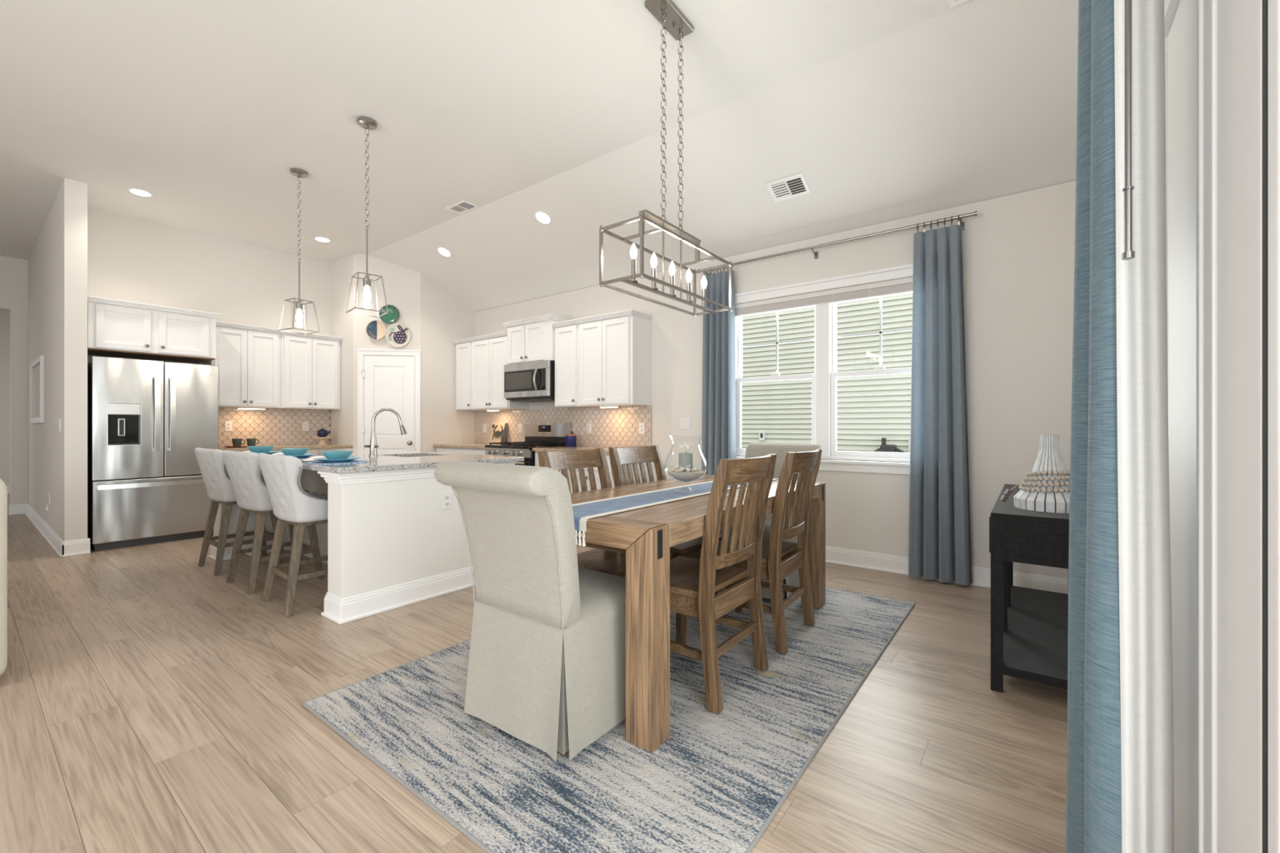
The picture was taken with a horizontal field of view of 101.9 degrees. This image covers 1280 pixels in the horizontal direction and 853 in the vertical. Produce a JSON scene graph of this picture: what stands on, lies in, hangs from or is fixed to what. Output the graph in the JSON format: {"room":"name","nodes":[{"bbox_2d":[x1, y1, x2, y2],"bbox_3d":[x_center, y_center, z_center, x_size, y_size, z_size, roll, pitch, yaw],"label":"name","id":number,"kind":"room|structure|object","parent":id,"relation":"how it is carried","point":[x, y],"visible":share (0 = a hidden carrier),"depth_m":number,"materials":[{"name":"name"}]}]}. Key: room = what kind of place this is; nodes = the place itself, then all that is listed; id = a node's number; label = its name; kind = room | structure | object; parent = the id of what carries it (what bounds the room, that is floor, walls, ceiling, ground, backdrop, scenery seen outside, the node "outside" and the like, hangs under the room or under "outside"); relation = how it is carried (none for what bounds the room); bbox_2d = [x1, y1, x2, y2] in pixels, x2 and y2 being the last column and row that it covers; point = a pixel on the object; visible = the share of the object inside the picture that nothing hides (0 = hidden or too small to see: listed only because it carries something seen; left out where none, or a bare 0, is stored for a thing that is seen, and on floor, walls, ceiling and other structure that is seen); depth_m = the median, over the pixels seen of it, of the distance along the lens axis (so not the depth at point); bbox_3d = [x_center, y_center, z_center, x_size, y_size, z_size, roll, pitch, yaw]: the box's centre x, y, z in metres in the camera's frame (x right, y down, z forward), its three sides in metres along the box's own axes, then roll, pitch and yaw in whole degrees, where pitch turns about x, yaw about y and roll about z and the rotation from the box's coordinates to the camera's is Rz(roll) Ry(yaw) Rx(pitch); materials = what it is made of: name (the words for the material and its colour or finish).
{"room":"dining room","nodes":[
{"label":"dining room","id":0,"kind":"room"},
{"bbox_2d":[0,308,9,485],"bbox_3d":[-9.512,-0.520,7.830,3.380,3.320,3.000,0,0,37],"label":"wall","id":1,"kind":"structure","parent":0,"point":[4,313],"depth_m":8.80,"materials":[{"name":"white paint"}]},
{"bbox_2d":[0,255,27,504],"bbox_3d":[-8.503,-0.520,6.263,0.120,3.320,1.720,0,0,37],"label":"wall","id":2,"kind":"structure","parent":0,"point":[13,271],"depth_m":6.74,"materials":[{"name":"white paint"}]},
{"bbox_2d":[8,503,26,515],"bbox_3d":[-8.059,1.073,6.729,0.027,0.135,0.160,0,0,37],"label":"baseboard","id":3,"kind":"structure","parent":2,"relation":"attached to","point":[19,508],"depth_m":6.72,"materials":[{"name":"white paint"}]},
{"bbox_2d":[27,177,87,541],"bbox_3d":[-6.492,-0.520,5.731,3.730,3.320,0.140,0,0,37],"label":"wall","id":4,"kind":"structure","parent":0,"point":[57,262],"depth_m":4.66,"materials":[{"name":"white paint"}]},
{"bbox_2d":[30,355,44,422],"bbox_3d":[-6.850,-0.400,5.895,1.200,0.720,0.029,0,0,37],"label":"picture frame","id":5,"kind":"object","parent":4,"relation":"attached to","point":[37,366],"visible":1,"depth_m":5.82,"materials":[{"name":"white wood"}]},
{"bbox_2d":[32,363,39,417],"bbox_3d":[-6.846,-0.400,5.900,1.080,0.600,0.014,0,0,37],"label":"print","id":6,"kind":"object","parent":5,"relation":"attached to","point":[36,366],"depth_m":5.94,"materials":[{"name":"grey paper"}]},
{"bbox_2d":[25,503,64,557],"bbox_3d":[-6.536,1.073,5.659,3.746,0.135,0.027,0,0,37],"label":"baseboard","id":7,"kind":"structure","parent":4,"relation":"attached to","point":[47,532],"depth_m":5.30,"materials":[{"name":"white paint"}]},
{"bbox_2d":[61,537,90,557],"bbox_3d":[-4.994,1.073,4.597,0.027,0.135,0.172,0,0,37],"label":"baseboard","id":8,"kind":"structure","parent":4,"relation":"attached to","point":[76,547],"depth_m":4.60,"materials":[{"name":"white paint"}]},
{"bbox_2d":[87,207,330,445],"bbox_3d":[-4.874,-0.520,6.086,0.120,3.320,2.380,0,0,37],"label":"wall","id":9,"kind":"structure","parent":0,"point":[129,259],"depth_m":5.88,"materials":[{"name":"white paint"}]},
{"bbox_2d":[87,295,221,363],"bbox_3d":[-4.984,-0.950,5.301,0.654,0.480,0.965,0,0,37],"label":"upper cabinet","id":10,"kind":"object","parent":9,"relation":"attached to","point":[117,328],"visible":0.91,"depth_m":5.10,"materials":[{"name":"white paint"}]},
{"bbox_2d":[203,321,282,408],"bbox_3d":[-4.607,-0.689,6.038,0.364,0.933,0.665,0,0,37],"label":"upper cabinet","id":11,"kind":"object","parent":9,"relation":"attached to","point":[248,358],"visible":0.8,"depth_m":5.94,"materials":[{"name":"white paint"}]},
{"bbox_2d":[218,407,330,446],"bbox_3d":[-4.546,0.004,6.412,0.009,0.451,1.336,0,0,37],"label":"tile backsplash","id":12,"kind":"structure","parent":9,"relation":"attached to","point":[268,426],"depth_m":6.43,"materials":[{"name":"grey tile"}]},
{"bbox_2d":[271,329,342,409],"bbox_3d":[-4.204,-0.689,6.571,0.364,0.933,0.669,0,0,37],"label":"upper cabinet","id":13,"kind":"object","parent":9,"relation":"attached to","point":[310,363],"visible":0.88,"depth_m":6.45,"materials":[{"name":"white paint"}]},
{"bbox_2d":[330,253,475,452],"bbox_3d":[-3.187,-0.520,6.902,1.856,3.320,0.616,0,0,-12],"label":"wall","id":14,"kind":"structure","parent":0,"point":[434,318],"depth_m":6.73,"materials":[{"name":"white paint"}]},
{"bbox_2d":[365,320,386,339],"bbox_3d":[-3.340,-1.220,6.573,0.244,0.244,0.035,0,0,-8],"label":"wall plate","id":15,"kind":"object","parent":14,"relation":"attached to","point":[375,330],"visible":1,"depth_m":6.57,"materials":[{"name":"beige ceramic"}]},
{"bbox_2d":[357,349,420,451],"bbox_3d":[-3.186,0.083,6.579,0.758,2.115,0.066,0,0,-8],"label":"door","id":16,"kind":"structure","parent":14,"relation":"in","point":[393,382],"depth_m":6.60,"materials":[{"name":"white paint"}]},
{"bbox_2d":[378,304,399,324],"bbox_3d":[-3.182,-1.423,6.591,0.247,0.246,0.043,0,0,-8],"label":"wall plate","id":17,"kind":"object","parent":14,"relation":"attached to","point":[390,317],"visible":0.93,"depth_m":6.59,"materials":[{"name":"green ceramic"}]},
{"bbox_2d":[385,322,410,346],"bbox_3d":[-3.079,-1.163,6.608,0.310,0.310,0.039,0,0,-6],"label":"wall plate","id":18,"kind":"object","parent":14,"relation":"attached to","point":[397,335],"visible":1,"depth_m":6.60,"materials":[{"name":"grey ceramic"}]},
{"bbox_2d":[0,0,974,263],"bbox_3d":[-5.778,-2.220,3.716,14.700,0.080,7.350,0,0,37],"label":"ceiling","id":19,"kind":"structure","parent":0,"point":[207,108],"depth_m":3.38,"materials":[{"name":"white paint"}]},
{"bbox_2d":[128,188,153,197],"bbox_3d":[-4.647,-2.175,4.829,0.172,0.007,0.172,0,0,37],"label":"recessed light","id":20,"kind":"object","parent":19,"relation":"in","point":[135,191],"visible":1,"depth_m":4.83,"materials":[{"name":"white paint"}]},
{"bbox_2d":[278,168,319,334],"bbox_3d":[-2.916,-1.496,4.440,0.221,1.368,0.221,0,0,29],"label":"pendant lamp","id":21,"kind":"object","parent":19,"relation":"hanging from","point":[300,173],"visible":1,"depth_m":4.43,"materials":[{"name":"silver metal"}]},
{"bbox_2d":[346,116,388,317],"bbox_3d":[-1.952,-1.496,3.711,0.221,1.368,0.221,0,0,-44],"label":"pendant lamp","id":22,"kind":"object","parent":19,"relation":"hanging from","point":[366,122],"visible":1,"depth_m":3.70,"materials":[{"name":"silver metal"}]},
{"bbox_2d":[444,200,479,214],"bbox_3d":[-1.763,-2.175,5.151,0.310,0.008,0.185,0,0,37],"label":"ceiling vent","id":23,"kind":"object","parent":19,"relation":"in","point":[463,206],"visible":1,"depth_m":5.15,"materials":[{"name":"metal"}]},
{"bbox_2d":[599,0,732,316],"bbox_3d":[0.172,-1.424,2.761,0.262,1.510,0.881,0,0,37],"label":"linear chandelier","id":24,"kind":"object","parent":19,"relation":"hanging from","point":[666,12],"visible":1,"depth_m":2.71,"materials":[{"name":"silver metal"}]},
{"bbox_2d":[630,243,638,282],"bbox_3d":[-0.031,-0.788,2.494,0.044,0.188,0.043,0,0,37],"label":"bulb","id":25,"kind":"object","parent":24,"relation":"on","point":[633,251],"depth_m":2.48,"materials":[{"name":"glass"}]},
{"bbox_2d":[650,253,657,289],"bbox_3d":[0.070,-0.788,2.628,0.044,0.188,0.043,0,0,37],"label":"bulb","id":26,"kind":"object","parent":24,"relation":"on","point":[654,260],"depth_m":2.62,"materials":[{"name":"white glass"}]},
{"bbox_2d":[669,260,676,296],"bbox_3d":[0.172,-0.788,2.761,0.044,0.188,0.043,0,0,37],"label":"bulb","id":27,"kind":"object","parent":24,"relation":"on","point":[672,268],"depth_m":2.75,"materials":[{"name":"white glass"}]},
{"bbox_2d":[685,269,693,302],"bbox_3d":[0.273,-0.788,2.895,0.044,0.188,0.043,0,0,37],"label":"bulb","id":28,"kind":"object","parent":24,"relation":"on","point":[688,277],"depth_m":2.88,"materials":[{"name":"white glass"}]},
{"bbox_2d":[701,275,707,307],"bbox_3d":[0.374,-0.788,3.028,0.044,0.188,0.043,0,0,37],"label":"bulb","id":29,"kind":"object","parent":24,"relation":"on","point":[704,282],"depth_m":3.02,"materials":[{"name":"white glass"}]},
{"bbox_2d":[0,493,1067,852],"bbox_3d":[-5.346,1.170,4.287,14.700,0.060,8.780,0,0,37],"label":"floor","id":30,"kind":"structure","parent":0,"point":[150,702],"depth_m":1.95,"materials":[{"name":"brown wood"}]},
{"bbox_2d":[0,478,7,675],"bbox_3d":[-4.024,0.680,2.521,2.340,0.920,1.121,0,0,37],"label":"sofa","id":31,"kind":"object","parent":30,"relation":"on","point":[3,491],"visible":1,"depth_m":2.27,"materials":[{"name":"beige fabric"}]},
{"bbox_2d":[87,355,218,551],"bbox_3d":[-4.925,0.252,5.244,0.756,1.776,0.912,0,0,37],"label":"refrigerator","id":32,"kind":"object","parent":30,"relation":"on","point":[147,420],"visible":0.84,"depth_m":4.98,"materials":[{"name":"silver metal"}]},
{"bbox_2d":[194,447,285,575],"bbox_3d":[-3.297,0.657,4.267,0.590,0.966,0.525,0,0,37],"label":"counter stool","id":33,"kind":"object","parent":30,"relation":"on","point":[211,464],"visible":0.8,"depth_m":4.05,"materials":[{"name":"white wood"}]},
{"bbox_2d":[222,450,324,594],"bbox_3d":[-2.715,0.657,3.829,0.590,0.966,0.525,0,0,36],"label":"counter stool","id":34,"kind":"object","parent":30,"relation":"on","point":[243,468],"visible":0.8,"depth_m":3.62,"materials":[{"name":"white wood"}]},
{"bbox_2d":[257,453,328,617],"bbox_3d":[-2.158,0.657,3.407,0.590,0.966,0.525,0,0,39],"label":"counter stool","id":35,"kind":"object","parent":30,"relation":"on","point":[291,504],"visible":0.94,"depth_m":3.19,"materials":[{"name":"grey fabric"}]},
{"bbox_2d":[208,462,515,624],"bbox_3d":[-2.365,0.704,4.253,2.579,0.872,1.286,0,0,37],"label":"kitchen island","id":36,"kind":"object","parent":30,"relation":"on","point":[388,541],"visible":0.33,"depth_m":3.28,"materials":[{"name":"white paint"}]},
{"bbox_2d":[275,448,524,473],"bbox_3d":[-2.362,0.251,4.272,2.675,0.033,1.340,0,0,37],"label":"island countertop","id":37,"kind":"structure","parent":36,"relation":"on","point":[386,460],"depth_m":3.69,"materials":[{"name":"grey stone"}]},
{"bbox_2d":[304,460,368,464],"bbox_3d":[-1.965,0.232,3.369,0.393,0.004,0.354,0,0,37],"label":"placemat","id":38,"kind":"object","parent":37,"relation":"on","point":[351,461],"visible":0.81,"depth_m":3.32,"materials":[{"name":"fabric"}]},
{"bbox_2d":[312,457,360,462],"bbox_3d":[-1.965,0.217,3.369,0.270,0.024,0.270,0,0,37],"label":"dinner plate","id":39,"kind":"object","parent":38,"relation":"on","point":[348,459],"visible":0.91,"depth_m":3.30,"materials":[{"name":"blue ceramic"}]},
{"bbox_2d":[320,450,353,459],"bbox_3d":[-1.965,0.192,3.369,0.184,0.061,0.184,0,0,37],"label":"bowl","id":40,"kind":"object","parent":39,"relation":"on","point":[331,455],"visible":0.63,"depth_m":3.31,"materials":[{"name":"teal ceramic"}]},
{"bbox_2d":[364,408,407,456],"bbox_3d":[-2.002,0.044,4.080,0.310,0.380,0.068,0,0,-15],"label":"kitchen faucet","id":41,"kind":"object","parent":37,"relation":"on","point":[373,446],"visible":1,"depth_m":4.05,"materials":[{"name":"silver metal"}]},
{"bbox_3d":[-2.523,0.231,3.792,0.393,0.004,0.354,0,0,37],"label":"placemat","id":42,"kind":"object","parent":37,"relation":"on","visible":0},
{"bbox_2d":[279,453,316,457],"bbox_3d":[-2.523,0.217,3.792,0.270,0.024,0.270,0,0,37],"label":"dinner plate","id":43,"kind":"object","parent":42,"relation":"on","point":[304,455],"visible":0.47,"depth_m":3.76,"materials":[{"name":"blue ceramic"}]},
{"bbox_2d":[280,448,309,455],"bbox_3d":[-2.523,0.192,3.792,0.184,0.061,0.184,0,0,37],"label":"bowl","id":44,"kind":"object","parent":43,"relation":"on","point":[287,451],"visible":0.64,"depth_m":3.73,"materials":[{"name":"teal ceramic"}]},
{"bbox_3d":[-3.081,0.231,4.214,0.393,0.004,0.354,0,0,37],"label":"placemat","id":45,"kind":"object","parent":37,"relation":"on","visible":0},
{"bbox_2d":[244,450,280,454],"bbox_3d":[-3.081,0.217,4.214,0.270,0.024,0.270,0,0,37],"label":"dinner plate","id":46,"kind":"object","parent":45,"relation":"on","point":[270,452],"visible":0.36,"depth_m":4.21,"materials":[{"name":"blue ceramic"}]},
{"bbox_2d":[246,445,274,452],"bbox_3d":[-3.081,0.192,4.214,0.184,0.061,0.184,0,0,37],"label":"bowl","id":47,"kind":"object","parent":46,"relation":"on","point":[258,448],"visible":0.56,"depth_m":4.16,"materials":[{"name":"teal ceramic"}]},
{"bbox_2d":[441,491,451,509],"bbox_3d":[-1.323,0.508,3.554,0.009,0.116,0.072,0,0,37],"label":"wall outlet","id":48,"kind":"object","parent":36,"relation":"attached to","point":[446,496],"visible":1,"depth_m":3.55,"materials":[{"name":"white"}]},
{"bbox_2d":[435,447,485,454],"bbox_3d":[-2.067,0.704,6.715,1.120,0.872,0.644,0,0,37],"label":"base cabinet","id":49,"kind":"object","parent":30,"relation":"on","point":[446,450],"visible":0.02,"depth_m":6.47,"materials":[{"name":"white paint"}]},
{"bbox_2d":[433,443,496,448],"bbox_3d":[-2.071,0.249,6.713,1.126,0.035,0.633,0,0,37],"label":"countertop","id":50,"kind":"structure","parent":49,"relation":"on","point":[474,446],"depth_m":6.57,"materials":[{"name":"beige stone"}]},
{"bbox_2d":[488,422,507,444],"bbox_3d":[-1.892,0.091,6.898,0.315,0.280,0.104,0,0,37],"label":"board","id":51,"kind":"object","parent":50,"relation":"on","point":[498,432],"visible":0.88,"depth_m":6.89,"materials":[{"name":"wood"}]},
{"bbox_2d":[484,422,571,466],"bbox_3d":[-1.322,0.547,6.104,0.782,1.185,0.693,0,0,37],"label":"gas range","id":52,"kind":"object","parent":30,"relation":"on","point":[536,434],"visible":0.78,"depth_m":6.10,"materials":[{"name":"silver metal"}]},
{"bbox_2d":[515,458,531,466],"bbox_3d":[-1.508,0.613,5.859,0.766,0.515,0.078,0,0,37],"label":"oven","id":53,"kind":"object","parent":52,"relation":"in","point":[527,462],"depth_m":5.66,"materials":[{"name":"silver metal"}]},
{"bbox_2d":[484,444,564,448],"bbox_3d":[-1.323,0.230,6.104,0.782,0.030,0.625,0,0,37],"label":"cooktop","id":54,"kind":"object","parent":52,"relation":"in","point":[498,446],"depth_m":5.88,"materials":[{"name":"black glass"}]},
{"bbox_2d":[302,578,915,852],"bbox_3d":[0.191,1.134,2.727,1.783,0.012,2.862,0,0,37],"label":"area rug","id":55,"kind":"object","parent":30,"relation":"on","point":[717,784],"visible":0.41,"depth_m":1.82,"materials":[{"name":"grey carpet"}]},
{"bbox_2d":[433,460,626,761],"bbox_3d":[-0.326,0.628,2.044,0.565,0.998,0.743,0,0,37],"label":"slipcovered chair","id":56,"kind":"object","parent":55,"relation":"on","point":[547,668],"visible":0.83,"depth_m":1.83,"materials":[{"name":"fabric"}]},
{"bbox_2d":[537,448,672,577],"bbox_3d":[-0.186,0.627,2.737,0.550,1.000,0.488,0,0,37],"label":"chair","id":57,"kind":"object","parent":55,"relation":"on","point":[611,562],"visible":0.26,"depth_m":2.82,"materials":[{"name":"brown wood"}]},
{"bbox_2d":[608,444,722,594],"bbox_3d":[0.155,0.627,3.188,0.550,1.000,0.488,0,0,37],"label":"chair","id":58,"kind":"object","parent":55,"relation":"on","point":[620,457],"visible":0.33,"depth_m":3.25,"materials":[{"name":"brown wood"}]},
{"bbox_2d":[570,474,825,752],"bbox_3d":[0.247,0.741,2.814,0.910,0.774,1.885,0,0,37],"label":"dining table","id":59,"kind":"object","parent":55,"relation":"on","point":[646,535],"visible":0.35,"depth_m":1.85,"materials":[{"name":"brown wood"}]},
{"bbox_2d":[572,478,778,546],"bbox_3d":[0.250,0.401,2.811,0.297,0.104,1.919,0,0,37],"label":"table runner","id":60,"kind":"object","parent":59,"relation":"on","point":[582,512],"visible":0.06,"depth_m":2.41,"materials":[{"name":"fabric"}]},
{"bbox_3d":[0.246,0.198,2.789,0.237,0.300,0.237,0,0,37],"label":"hurricane vase","id":61,"kind":"object","parent":60,"relation":"on","visible":0},
{"bbox_2d":[666,470,705,481],"bbox_3d":[0.246,0.268,2.789,0.210,0.055,0.210,0,0,37],"label":"sand","id":62,"kind":"object","parent":61,"relation":"in","point":[682,476],"visible":0.79,"depth_m":2.72,"materials":[{"name":"beige"}]},
{"bbox_2d":[679,451,693,471],"bbox_3d":[0.246,0.186,2.789,0.076,0.107,0.076,0,0,37],"label":"pillar candle","id":63,"kind":"object","parent":62,"relation":"on","point":[686,460],"visible":0.7,"depth_m":2.76,"materials":[{"name":"grey wax"}]},
{"bbox_2d":[623,453,777,714],"bbox_3d":[0.284,0.627,2.350,0.550,1.000,0.488,0,0,37],"label":"chair","id":64,"kind":"object","parent":55,"relation":"on","point":[694,583],"visible":0.92,"depth_m":2.18,"materials":[{"name":"brown wood"}]},
{"bbox_2d":[699,448,822,654],"bbox_3d":[0.687,0.627,2.881,0.550,1.000,0.488,0,0,35],"label":"chair","id":65,"kind":"object","parent":55,"relation":"on","point":[780,558],"visible":0.8,"depth_m":2.69,"materials":[{"name":"brown wood"}]},
{"bbox_2d":[719,443,822,599],"bbox_3d":[0.910,0.628,3.704,0.565,0.998,0.743,0,0,37],"label":"slipcovered chair","id":66,"kind":"object","parent":55,"relation":"on","point":[753,450],"visible":0.09,"depth_m":3.80,"materials":[{"name":"fabric"}]},
{"bbox_2d":[570,453,649,493],"bbox_3d":[-0.316,0.704,5.389,0.584,0.872,0.644,0,0,37],"label":"base cabinet","id":67,"kind":"object","parent":30,"relation":"on","point":[595,468],"visible":0.17,"depth_m":5.18,"materials":[{"name":"white paint"}]},
{"bbox_2d":[532,446,608,454],"bbox_3d":[-0.525,0.249,5.542,1.148,0.035,0.633,0,0,37],"label":"countertop","id":68,"kind":"structure","parent":67,"relation":"on","point":[556,448],"depth_m":5.54,"materials":[{"name":"beige stone"}]},
{"bbox_2d":[564,434,576,447],"bbox_3d":[-0.789,0.159,5.916,0.132,0.145,0.132,0,0,37],"label":"canister","id":69,"kind":"object","parent":68,"relation":"on","point":[570,439],"visible":0.99,"depth_m":5.86,"materials":[{"name":"blue ceramic"}]},
{"bbox_2d":[989,484,1069,693],"bbox_3d":[2.079,0.756,2.703,0.379,0.767,1.410,0,0,37],"label":"console table","id":70,"kind":"object","parent":30,"relation":"on","point":[1028,627],"visible":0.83,"depth_m":2.24,"materials":[{"name":"black wood"}]},
{"bbox_2d":[1003,586,1068,689],"bbox_3d":[2.086,1.044,2.698,0.357,0.037,1.406,0,0,37],"label":"shelf","id":71,"kind":"object","parent":70,"relation":"attached to","point":[1035,637],"depth_m":2.52,"materials":[{"name":"black wood"}]},
{"bbox_2d":[1013,435,1070,513],"bbox_3d":[1.853,0.205,2.348,0.264,0.335,0.256,0,0,37],"label":"vase","id":72,"kind":"object","parent":70,"relation":"on","point":[1049,458],"visible":0.77,"depth_m":2.31,"materials":[{"name":"grey ceramic"}]},
{"bbox_2d":[1000,470,1070,502],"bbox_3d":[1.820,0.273,2.368,0.288,0.160,0.218,0,0,37],"label":"bead garland","id":73,"kind":"object","parent":72,"relation":"hanging from","point":[1007,492],"visible":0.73,"depth_m":2.29,"materials":[{"name":"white wood"}]},
{"bbox_3d":[-4.494,0.704,5.952,0.644,0.872,0.663,0,0,37],"label":"base cabinet","id":74,"kind":"object","parent":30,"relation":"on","visible":0},
{"bbox_2d":[218,444,352,451],"bbox_3d":[-4.291,0.249,6.213,0.633,0.035,1.346,0,0,37],"label":"countertop","id":75,"kind":"structure","parent":74,"relation":"on","point":[307,446],"depth_m":6.16,"materials":[{"name":"beige stone"}]},
{"bbox_2d":[368,0,1078,312],"bbox_3d":[-0.736,-1.906,5.405,8.700,0.708,1.430,0,0,37],"label":"ceiling","id":76,"kind":"structure","parent":0,"point":[975,101],"depth_m":3.71,"materials":[{"name":"white paint"}]},
{"bbox_2d":[436,246,452,257],"bbox_3d":[-2.288,-2.041,6.070,0.171,0.075,0.159,0,0,42],"label":"recessed light","id":77,"kind":"object","parent":76,"relation":"in","point":[442,251],"visible":1,"depth_m":6.06,"materials":[{"name":"white paint"}]},
{"bbox_2d":[534,210,551,224],"bbox_3d":[-0.945,-2.037,5.063,0.171,0.075,0.159,0,0,42],"label":"recessed light","id":78,"kind":"object","parent":76,"relation":"in","point":[542,217],"visible":1,"depth_m":5.06,"materials":[{"name":"white paint"}]},
{"bbox_2d":[765,173,811,202],"bbox_3d":[1.150,-1.846,4.021,0.290,0.086,0.186,0,0,37],"label":"ceiling vent","id":79,"kind":"object","parent":76,"relation":"in","point":[787,188],"visible":1,"depth_m":4.01,"materials":[{"name":"white metal"}]},
{"bbox_2d":[475,180,1075,578],"bbox_3d":[0.419,-0.235,5.333,6.770,2.750,0.150,0,0,37],"label":"wall","id":80,"kind":"structure","parent":0,"point":[1018,250],"depth_m":3.74,"materials":[{"name":"white paint"}]},
{"bbox_2d":[452,337,486,410],"bbox_3d":[-2.281,-0.692,7.055,0.370,0.940,0.364,0,0,37],"label":"upper cabinet","id":81,"kind":"object","parent":80,"relation":"attached to","point":[464,347],"visible":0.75,"depth_m":6.94,"materials":[{"name":"white paint"}]},
{"bbox_2d":[469,331,528,409],"bbox_3d":[-1.831,-0.692,6.714,0.755,0.940,0.364,0,0,37],"label":"upper cabinet","id":82,"kind":"object","parent":80,"relation":"attached to","point":[490,352],"visible":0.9,"depth_m":6.57,"materials":[{"name":"white paint"}]},
{"bbox_2d":[502,314,572,364],"bbox_3d":[-1.223,-1.007,6.232,0.846,0.510,0.399,0,0,37],"label":"upper cabinet","id":83,"kind":"object","parent":80,"relation":"attached to","point":[530,340],"visible":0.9,"depth_m":6.06,"materials":[{"name":"white paint"}]},
{"bbox_2d":[503,360,555,402],"bbox_3d":[-1.242,-0.526,6.206,0.783,0.443,0.457,0,0,37],"label":"microwave","id":84,"kind":"object","parent":83,"relation":"attached to","point":[532,381],"visible":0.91,"depth_m":6.04,"materials":[{"name":"silver metal"}]},
{"bbox_2d":[475,405,651,447],"bbox_3d":[-1.102,0.004,6.385,3.066,0.451,0.009,0,0,37],"label":"tile backsplash","id":85,"kind":"structure","parent":80,"relation":"attached to","point":[615,427],"depth_m":6.01,"materials":[{"name":"grey tile"}]},
{"bbox_2d":[551,319,594,408],"bbox_3d":[-0.746,-0.695,5.893,0.373,0.945,0.364,0,0,37],"label":"upper cabinet","id":86,"kind":"object","parent":80,"relation":"attached to","point":[566,332],"visible":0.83,"depth_m":5.77,"materials":[{"name":"white paint"}]},
{"bbox_2d":[575,309,653,407],"bbox_3d":[-0.285,-0.695,5.544,0.779,0.945,0.364,0,0,37],"label":"upper cabinet","id":87,"kind":"object","parent":80,"relation":"attached to","point":[615,348],"visible":1,"depth_m":5.39,"materials":[{"name":"white paint"}]},
{"bbox_2d":[680,417,690,429],"bbox_3d":[0.455,-0.030,5.206,0.116,0.118,0.009,0,0,37],"label":"light switch","id":88,"kind":"object","parent":80,"relation":"attached to","point":[685,422],"visible":1,"depth_m":5.20,"materials":[{"name":"white"}]},
{"bbox_2d":[734,263,913,475],"bbox_3d":[1.564,-0.435,4.426,1.920,1.610,0.175,0,0,37],"label":"window","id":89,"kind":"structure","parent":80,"relation":"in","point":[825,375],"depth_m":4.39,"materials":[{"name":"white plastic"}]},
{"bbox_2d":[734,276,912,317],"bbox_3d":[1.552,-1.091,4.411,1.688,0.113,0.063,0,0,37],"label":"window blind","id":90,"kind":"object","parent":89,"relation":"attached to","point":[901,286],"visible":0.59,"depth_m":4.36,"materials":[{"name":"white"}]},
{"bbox_2d":[697,210,977,275],"bbox_3d":[1.490,-1.474,4.353,2.254,0.085,0.120,0,0,37],"label":"curtain rod","id":91,"kind":"object","parent":80,"relation":"attached to","point":[972,214],"visible":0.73,"depth_m":4.08,"materials":[{"name":"silver metal"}]},
{"bbox_2d":[702,265,736,475],"bbox_3d":[0.735,-0.195,4.884,0.336,2.633,0.103,0,0,37],"label":"window curtain","id":92,"kind":"object","parent":91,"relation":"hanging from","point":[718,380],"visible":0.64,"depth_m":4.85,"materials":[{"name":"blue fabric"}]},
{"bbox_2d":[908,214,972,585],"bbox_3d":[2.183,-0.196,3.788,0.406,2.635,0.103,0,0,37],"label":"window curtain","id":93,"kind":"object","parent":91,"relation":"hanging from","point":[940,547],"visible":1,"depth_m":3.78,"materials":[{"name":"blue fabric"}]},
{"bbox_2d":[825,546,1067,594],"bbox_3d":[1.530,1.073,4.381,3.450,0.135,0.027,0,0,37],"label":"baseboard","id":94,"kind":"structure","parent":80,"relation":"attached to","point":[834,555],"depth_m":4.01,"materials":[{"name":"white paint"}]},
{"bbox_2d":[1164,35,1168,392],"bbox_3d":[0.368,-0.520,-0.135,0.150,3.320,8.630,0,0,37],"label":"wall","id":95,"kind":"structure","parent":0,"point":[1166,37],"depth_m":1.46,"materials":[{"name":"white paint"}]},
{"bbox_2d":[1164,0,1279,852],"bbox_3d":[0.566,-0.025,0.192,0.130,2.330,2.950,0,0,37],"label":"door","id":96,"kind":"structure","parent":95,"relation":"in","point":[1224,55],"depth_m":0.99,"materials":[{"name":"white paint"}]},
{"bbox_3d":[0.420,-1.255,0.152,0.112,0.034,3.150,0,0,37],"label":"curtain rod","id":97,"kind":"object","parent":95,"relation":"attached to","visible":0},
{"bbox_2d":[1065,0,1121,852],"bbox_3d":[1.065,-0.050,1.206,0.297,2.340,0.149,0,0,-36],"label":"drape","id":98,"kind":"object","parent":97,"relation":"hanging from","point":[1094,730],"depth_m":1.11,"materials":[{"name":"blue fabric"}]},
{"bbox_2d":[1065,0,1173,852],"bbox_3d":[1.064,-0.050,1.139,0.194,2.340,0.367,0,0,37],"label":"curtain","id":99,"kind":"object","parent":97,"relation":"hanging from","point":[1120,745],"visible":1,"depth_m":1.07,"materials":[{"name":"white fabric"}]},
{"label":"outside","id":100,"kind":"structure","parent":0,"visible":0},
{"bbox_3d":[1.903,1.600,7.483,22.000,0.080,4.970,0,0,37],"label":"lawn","id":101,"kind":"structure","parent":100,"visible":0},
{"bbox_2d":[742,293,912,453],"bbox_3d":[4.011,-1.450,9.025,14.500,6.020,0.266,0,0,37],"label":"house","id":102,"kind":"structure","parent":101,"relation":"on","point":[870,409],"depth_m":9.20,"materials":[{"name":"green"}]},
{"bbox_2d":[873,437,904,452],"bbox_3d":[4.099,0.873,8.611,0.680,1.366,0.200,0,0,37],"label":"gas meter","id":103,"kind":"object","parent":101,"relation":"on","point":[884,447],"visible":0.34,"depth_m":8.53,"materials":[{"name":"grey metal"}]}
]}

